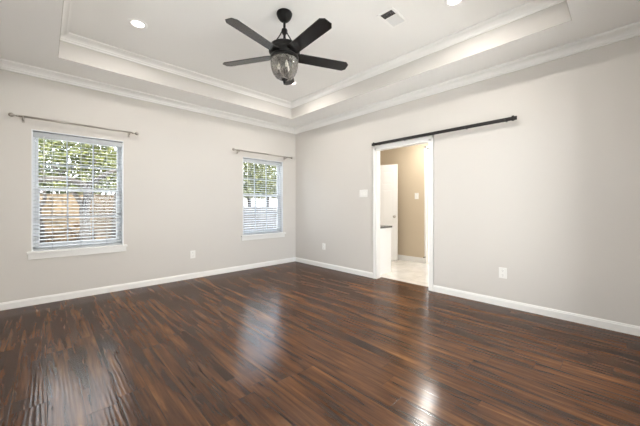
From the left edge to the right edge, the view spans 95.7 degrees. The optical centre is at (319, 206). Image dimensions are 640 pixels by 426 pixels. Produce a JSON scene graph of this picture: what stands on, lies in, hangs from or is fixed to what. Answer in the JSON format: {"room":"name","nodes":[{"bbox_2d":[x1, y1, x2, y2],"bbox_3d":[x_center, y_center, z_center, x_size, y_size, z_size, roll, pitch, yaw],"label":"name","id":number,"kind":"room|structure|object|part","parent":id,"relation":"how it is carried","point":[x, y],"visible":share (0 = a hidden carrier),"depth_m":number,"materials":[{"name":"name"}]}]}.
{"room":"empty bedroom","nodes":[
{"label":"empty bedroom","id":0,"kind":"room"},
{"bbox_2d":[0,69,295,302],"bbox_3d":[-2.127,-0.365,4.644,4.496,3.270,0.150,0,0,-44],"label":"wall","id":1,"kind":"structure","parent":0,"point":[183,175],"depth_m":4.16,"materials":[{"name":"grey paint"}]},
{"bbox_2d":[8,112,138,137],"bbox_3d":[-3.001,-1.000,3.636,1.246,0.080,0.102,0,0,-44],"label":"curtain rod","id":2,"kind":"object","parent":1,"relation":"attached to","point":[10,114],"visible":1,"depth_m":3.50,"materials":[{"name":"silver metal"}]},
{"bbox_3d":[-2.982,-1.015,3.616,1.090,0.022,0.023,0,0,-44],"label":"rod","id":3,"kind":"part","parent":2,"relation":"part of","materials":[{"name":"silver metal"}]},
{"bbox_2d":[27,129,127,259],"bbox_3d":[-3.067,-0.141,3.716,0.976,1.518,0.195,0,0,-44],"label":"window","id":4,"kind":"structure","parent":1,"relation":"in","point":[41,254],"depth_m":3.67,"materials":[{"name":"white plastic"}]},
{"bbox_2d":[33,132,121,250],"bbox_3d":[-3.058,-0.175,3.706,0.872,1.395,0.072,0,0,-44],"label":"window blind","id":5,"kind":"object","parent":4,"relation":"attached to","point":[35,134],"visible":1,"depth_m":3.66,"materials":[{"name":"grey plastic"}]},
{"bbox_3d":[-3.259,-0.165,3.526,0.002,1.350,0.055,0,0,-44],"label":"ladder cord","id":6,"kind":"part","parent":5,"relation":"part of","materials":[{"name":"white fabric"}]},
{"bbox_3d":[-3.064,0.513,3.712,0.868,0.018,0.052,0,0,-44],"label":"rail","id":7,"kind":"part","parent":5,"relation":"part of","materials":[{"name":"grey plastic"}]},
{"bbox_3d":[-2.869,-0.165,3.898,0.002,1.350,0.055,0,0,-44],"label":"ladder cord","id":8,"kind":"part","parent":5,"relation":"part of","materials":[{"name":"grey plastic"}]},
{"bbox_3d":[-3.122,-0.521,3.773,0.833,0.659,0.020,0,0,-44],"label":"sash","id":9,"kind":"part","parent":4,"relation":"part of","materials":[{"name":"white plastic"}]},
{"bbox_3d":[-3.048,0.539,3.696,0.976,0.026,0.140,0,0,-44],"label":"sill","id":10,"kind":"part","parent":4,"relation":"part of","materials":[{"name":"white paint"}]},
{"bbox_3d":[-3.104,0.129,3.755,0.833,0.711,0.023,0,0,-44],"label":"sash","id":11,"kind":"part","parent":4,"relation":"part of","materials":[{"name":"white plastic"}]},
{"bbox_2d":[0,58,294,133],"bbox_3d":[-2.021,-1.561,4.576,4.256,0.088,0.095,0,0,-44],"label":"trim","id":12,"kind":"structure","parent":1,"relation":"attached to","point":[8,65],"depth_m":3.96,"materials":[{"name":"white paint"}]},
{"bbox_2d":[0,257,294,310],"bbox_3d":[-2.049,1.107,4.605,4.256,0.085,0.014,0,0,-44],"label":"baseboard","id":13,"kind":"structure","parent":1,"relation":"attached to","point":[88,292],"depth_m":3.99,"materials":[{"name":"white paint"}]},
{"bbox_2d":[190,250,194,258],"bbox_3d":[-2.031,0.768,4.626,0.080,0.122,0.009,0,0,-44],"label":"wall outlet","id":14,"kind":"object","parent":1,"relation":"attached to","point":[192,253],"visible":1,"depth_m":4.62,"materials":[{"name":"white plastic"}]},
{"bbox_2d":[232,148,292,159],"bbox_3d":[-1.058,-0.977,5.490,1.326,0.080,0.102,0,0,-44],"label":"curtain rod","id":15,"kind":"object","parent":1,"relation":"attached to","point":[233,149],"visible":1,"depth_m":5.38,"materials":[{"name":"silver metal"}]},
{"bbox_3d":[-1.040,-0.992,5.470,1.170,0.022,0.023,0,0,-44],"label":"rod","id":16,"kind":"part","parent":15,"relation":"part of","materials":[{"name":"silver metal"}]},
{"bbox_2d":[241,157,285,240],"bbox_3d":[-1.108,-0.141,5.585,0.976,1.518,0.195,0,0,-44],"label":"window","id":17,"kind":"structure","parent":1,"relation":"in","point":[279,180],"depth_m":5.72,"materials":[{"name":"white plastic"}]},
{"bbox_3d":[-1.146,0.129,5.625,0.833,0.711,0.023,0,0,-44],"label":"sash","id":18,"kind":"part","parent":17,"relation":"part of","materials":[{"name":"white plastic"}]},
{"bbox_2d":[243,158,281,234],"bbox_3d":[-1.100,-0.175,5.576,0.872,1.395,0.072,0,0,-44],"label":"window blind","id":19,"kind":"object","parent":17,"relation":"attached to","point":[244,160],"visible":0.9,"depth_m":5.55,"materials":[{"name":"grey plastic"}]},
{"bbox_3d":[-1.300,-0.165,5.396,0.002,1.350,0.055,0,0,-44],"label":"ladder cord","id":20,"kind":"part","parent":19,"relation":"part of","materials":[{"name":"white fabric"}]},
{"bbox_3d":[-1.105,0.513,5.582,0.868,0.018,0.052,0,0,-44],"label":"rail","id":21,"kind":"part","parent":19,"relation":"part of","materials":[{"name":"grey plastic"}]},
{"bbox_3d":[-0.911,-0.165,5.768,0.002,1.350,0.055,0,0,-44],"label":"ladder cord","id":22,"kind":"part","parent":19,"relation":"part of","materials":[{"name":"white fabric"}]},
{"bbox_3d":[-1.163,-0.521,5.643,0.833,0.659,0.020,0,0,-44],"label":"sash","id":23,"kind":"part","parent":17,"relation":"part of","materials":[{"name":"white plastic"}]},
{"bbox_3d":[-1.089,0.539,5.566,0.976,0.026,0.140,0,0,-44],"label":"sill","id":24,"kind":"part","parent":17,"relation":"part of","materials":[{"name":"white paint"}]},
{"bbox_2d":[0,259,639,425],"bbox_3d":[0.302,1.210,3.318,6.180,0.120,5.163,0,0,-44],"label":"floor","id":25,"kind":"structure","parent":0,"point":[294,343],"depth_m":2.19,"materials":[{"name":"brown wood"}]},
{"bbox_2d":[380,225,391,274],"bbox_3d":[0.682,0.744,5.359,0.548,0.812,1.180,0,0,-44],"label":"vanity cabinet","id":26,"kind":"object","parent":25,"relation":"on","point":[385,230],"visible":0.2,"depth_m":4.98,"materials":[{"name":"white paint"}]},
{"bbox_2d":[380,225,391,228],"bbox_3d":[0.678,0.355,5.354,0.535,0.035,1.180,0,0,-44],"label":"countertop","id":27,"kind":"structure","parent":26,"relation":"on","point":[381,226],"depth_m":5.03,"materials":[{"name":"grey stone"}]},
{"bbox_2d":[0,0,639,127],"bbox_3d":[-0.330,-1.802,2.805,4.256,0.395,4.993,0,0,-44],"label":"ceiling","id":28,"kind":"structure","parent":0,"point":[193,35],"depth_m":3.05,"materials":[{"name":"white paint"}]},
{"bbox_2d":[60,0,72,36],"bbox_3d":[-1.447,-1.834,1.736,0.085,0.082,3.900,0,0,-44],"label":"trim","id":29,"kind":"structure","parent":28,"relation":"attached to","point":[68,4],"depth_m":2.81,"materials":[{"name":"white paint"}]},
{"bbox_2d":[127,18,147,28],"bbox_3d":[-1.869,-1.871,2.972,0.180,0.008,0.180,0,0,-44],"label":"recessed light","id":30,"kind":"object","parent":28,"relation":"in","point":[137,23],"visible":1,"depth_m":2.96,"materials":[{"name":"white ceramic"}]},
{"bbox_2d":[60,32,291,108],"bbox_3d":[-1.643,-1.834,4.186,3.185,0.082,0.085,0,0,-44],"label":"trim","id":31,"kind":"structure","parent":28,"relation":"attached to","point":[71,38],"depth_m":3.79,"materials":[{"name":"white paint"}]},
{"bbox_2d":[223,8,347,84],"bbox_3d":[-0.332,-1.532,2.771,1.281,0.685,1.257,0,0,-44],"label":"ceiling fan","id":32,"kind":"object","parent":28,"relation":"hanging from","point":[285,53],"visible":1,"depth_m":2.74,"materials":[{"name":"black metal"}]},
{"bbox_3d":[-0.725,-1.462,2.917,0.540,0.007,0.132,0,11,16],"label":"blade","id":33,"kind":"part","parent":32,"relation":"part of","materials":[{"name":"black wood"}]},
{"bbox_3d":[-0.566,-1.462,2.481,0.132,0.007,0.540,13,7,33],"label":"blade","id":34,"kind":"part","parent":32,"relation":"part of","materials":[{"name":"black wood"}]},
{"bbox_2d":[277,62,283,75],"bbox_3d":[-0.384,-1.330,2.810,0.061,0.139,0.061,0,0,-44],"label":"bulb","id":35,"kind":"object","parent":32,"relation":"attached to","point":[278,66],"depth_m":2.80,"materials":[{"name":"white glass"}]},
{"bbox_3d":[-0.345,-1.327,2.809,0.267,0.197,0.267,0,0,-44],"label":"lamp shade","id":36,"kind":"part","parent":32,"relation":"part of","materials":[{"name":"clear glass"}]},
{"bbox_2d":[284,60,288,75],"bbox_3d":[-0.331,-1.330,2.773,0.038,0.139,0.074,0,0,-44],"label":"bulb","id":37,"kind":"object","parent":32,"relation":"attached to","point":[286,71],"depth_m":2.75,"materials":[{"name":"white glass"}]},
{"bbox_3d":[-0.359,-1.462,3.204,0.132,0.007,0.540,-11,0,-2],"label":"blade","id":38,"kind":"part","parent":32,"relation":"part of","materials":[{"name":"black"}]},
{"bbox_3d":[-0.102,-1.462,2.498,0.132,0.007,0.540,14,-9,-37],"label":"blade","id":39,"kind":"part","parent":32,"relation":"part of","materials":[{"name":"black wood"}]},
{"bbox_3d":[0.026,-1.462,2.945,0.540,0.007,0.132,0,-11,-20],"label":"blade","id":40,"kind":"part","parent":32,"relation":"part of","materials":[{"name":"black wood"}]},
{"bbox_2d":[58,0,571,118],"bbox_3d":[-0.326,-1.740,2.807,3.185,0.271,3.900,0,0,-44],"label":"tray ceiling recess","id":41,"kind":"object","parent":28,"relation":"attached to","point":[557,14],"visible":0.59,"depth_m":3.50,"materials":[{"name":"grey paint"}]},
{"bbox_2d":[377,7,407,27],"bbox_3d":[0.720,-1.870,2.878,0.286,0.010,0.176,0,0,-44],"label":"ceiling vent","id":42,"kind":"object","parent":28,"relation":"in","point":[391,17],"visible":1,"depth_m":2.87,"materials":[{"name":"white metal"}]},
{"bbox_2d":[291,0,565,107],"bbox_3d":[0.795,-1.834,3.877,0.085,0.082,3.900,0,0,-44],"label":"trim","id":43,"kind":"structure","parent":28,"relation":"attached to","point":[533,6],"depth_m":3.27,"materials":[{"name":"white paint"}]},
{"bbox_2d":[444,0,463,6],"bbox_3d":[1.221,-1.871,2.631,0.180,0.008,0.180,0,0,-44],"label":"recessed light","id":44,"kind":"object","parent":28,"relation":"in","point":[449,3],"visible":1,"depth_m":2.66,"materials":[{"name":"white ceramic"}]},
{"bbox_2d":[380,143,428,263],"bbox_3d":[2.312,-0.365,5.774,0.120,3.270,2.960,0,0,-44],"label":"wall","id":45,"kind":"structure","parent":0,"point":[410,159],"depth_m":6.11,"materials":[{"name":"beige paint"}]},
{"bbox_2d":[380,164,397,260],"bbox_3d":[1.300,0.127,6.266,0.745,2.030,0.154,0,0,26],"label":"door","id":46,"kind":"structure","parent":45,"relation":"in","point":[388,173],"depth_m":6.14,"materials":[{"name":"white paint"}]},
{"bbox_2d":[398,255,423,262],"bbox_3d":[1.683,1.100,6.338,0.013,0.100,1.275,0,0,-44],"label":"baseboard","id":47,"kind":"structure","parent":45,"relation":"attached to","point":[401,257],"depth_m":6.08,"materials":[{"name":"white paint"}]},
{"bbox_2d":[424,146,428,262],"bbox_3d":[2.268,-0.035,5.722,0.016,2.370,0.425,0,0,-44],"label":"door frame","id":48,"kind":"structure","parent":45,"relation":"attached to","point":[425,147],"depth_m":5.85,"materials":[{"name":"white paint"}]},
{"bbox_2d":[428,148,428,262],"bbox_3d":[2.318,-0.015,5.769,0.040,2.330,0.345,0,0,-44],"label":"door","id":49,"kind":"structure","parent":45,"relation":"in","point":[428,148],"depth_m":5.88,"materials":[{"name":"white wood"}]},
{"bbox_2d":[296,36,639,325],"bbox_3d":[1.294,-0.365,4.251,0.090,3.270,5.143,0,0,-44],"label":"wall","id":50,"kind":"structure","parent":0,"point":[549,196],"depth_m":3.21,"materials":[{"name":"grey paint"}]},
{"bbox_2d":[295,257,372,277],"bbox_3d":[0.170,1.107,5.353,0.014,0.085,1.997,0,0,-44],"label":"baseboard","id":51,"kind":"structure","parent":50,"relation":"attached to","point":[315,263],"depth_m":5.21,"materials":[{"name":"white paint"}]},
{"bbox_2d":[360,190,366,196],"bbox_3d":[0.716,-0.214,4.783,0.011,0.122,0.162,0,0,-44],"label":"light switch","id":52,"kind":"object","parent":50,"relation":"attached to","point":[363,193],"visible":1,"depth_m":4.78,"materials":[{"name":"white plastic"}]},
{"bbox_2d":[373,136,433,290],"bbox_3d":[1.227,0.098,4.309,0.114,2.105,0.988,0,0,-44],"label":"door frame","id":53,"kind":"structure","parent":50,"relation":"attached to","point":[376,149],"depth_m":4.39,"materials":[{"name":"white paint"}]},
{"bbox_2d":[372,115,516,145],"bbox_3d":[1.511,-0.977,3.902,0.078,0.056,1.946,0,0,-44],"label":"barn door rail","id":54,"kind":"object","parent":50,"relation":"attached to","point":[513,117],"visible":1,"depth_m":3.69,"materials":[{"name":"black metal"}]},
{"bbox_2d":[295,21,639,133],"bbox_3d":[1.175,-1.561,4.241,0.095,0.088,4.993,0,0,-44],"label":"trim","id":55,"kind":"structure","parent":50,"relation":"attached to","point":[631,30],"depth_m":3.31,"materials":[{"name":"white paint"}]},
{"bbox_2d":[499,267,506,278],"bbox_3d":[2.103,0.766,3.331,0.009,0.122,0.080,0,0,-44],"label":"wall outlet","id":56,"kind":"object","parent":50,"relation":"attached to","point":[502,271],"visible":1,"depth_m":3.33,"materials":[{"name":"white plastic"}]},
{"bbox_2d":[433,285,639,335],"bbox_3d":[2.229,1.107,3.195,0.014,0.085,2.024,0,0,-44],"label":"baseboard","id":57,"kind":"structure","parent":50,"relation":"attached to","point":[573,317],"depth_m":3.03,"materials":[{"name":"white paint"}]},
{"label":"outside","id":58,"kind":"structure","parent":0,"visible":0},
{"bbox_3d":[-3.946,1.520,12.823,56.000,0.300,64.000,0,0,-44],"label":"ground","id":59,"kind":"structure","parent":58,"visible":0},
{"bbox_2d":[44,226,61,241],"bbox_3d":[-8.051,0.962,8.325,0.964,0.840,0.678,0,0,-44],"label":"shrub","id":60,"kind":"object","parent":59,"relation":"on","point":[44,226],"visible":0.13,"depth_m":8.47,"materials":[{"name":"grey plant"}]},
{"bbox_2d":[38,139,73,242],"bbox_3d":[-7.669,-0.412,7.338,2.288,3.568,1.277,0,0,-44],"label":"tree","id":61,"kind":"object","parent":59,"relation":"on","point":[49,169],"visible":0.03,"depth_m":7.63,"materials":[{"name":"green plant"}]},
{"bbox_2d":[40,193,113,241],"bbox_3d":[-8.977,0.474,8.384,10.682,1.792,0.153,0,0,-44],"label":"wooden fence","id":62,"kind":"object","parent":59,"relation":"on","point":[98,199],"visible":0.09,"depth_m":9.26,"materials":[{"name":"beige wood"}]},
{"bbox_2d":[38,138,116,239],"bbox_3d":[-5.874,-0.390,6.921,2.660,3.528,1.621,0,0,-44],"label":"tree","id":63,"kind":"object","parent":59,"relation":"on","point":[101,181],"visible":0.45,"depth_m":6.93,"materials":[{"name":"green plant"}]},
{"bbox_2d":[38,140,116,194],"bbox_3d":[-8.646,-0.816,10.547,5.025,4.373,1.886,0,0,-44],"label":"tree","id":64,"kind":"object","parent":59,"relation":"on","point":[89,149],"visible":0.02,"depth_m":10.19,"materials":[{"name":"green plant"}]},
{"bbox_2d":[63,222,98,240],"bbox_3d":[-7.458,0.925,9.044,0.923,0.898,0.628,0,0,-44],"label":"shrub","id":65,"kind":"object","parent":59,"relation":"on","point":[69,229],"visible":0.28,"depth_m":8.98,"materials":[{"name":"grey plant"}]},
{"bbox_2d":[97,149,116,237],"bbox_3d":[-6.056,-0.470,9.298,2.129,3.679,1.600,0,0,-44],"label":"tree","id":66,"kind":"object","parent":59,"relation":"on","point":[113,218],"visible":0.03,"depth_m":8.98,"materials":[{"name":"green plant"}]},
{"bbox_2d":[243,162,276,206],"bbox_3d":[-3.147,-1.100,14.098,3.350,4.944,1.867,0,0,-44],"label":"tree","id":67,"kind":"object","parent":59,"relation":"on","point":[258,167],"visible":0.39,"depth_m":13.80,"materials":[{"name":"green plant"}]},
{"bbox_2d":[243,182,276,206],"bbox_3d":[-4.966,-0.430,22.218,14.300,3.600,5.800,0,0,-44],"label":"house","id":68,"kind":"structure","parent":59,"relation":"on","point":[258,203],"depth_m":19.70,"materials":[{"name":"white"}]},
{"bbox_2d":[244,206,276,229],"bbox_3d":[-0.865,0.684,14.746,9.702,1.372,0.153,0,0,-44],"label":"wooden fence","id":69,"kind":"object","parent":59,"relation":"on","point":[259,214],"visible":0.09,"depth_m":12.93,"materials":[{"name":"white wood"}]},
{"bbox_2d":[246,164,276,206],"bbox_3d":[-3.087,-1.097,17.822,3.667,4.934,2.026,0,0,-44],"label":"tree","id":70,"kind":"object","parent":59,"relation":"on","point":[275,173],"visible":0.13,"depth_m":17.45,"materials":[{"name":"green plant"}]}
]}

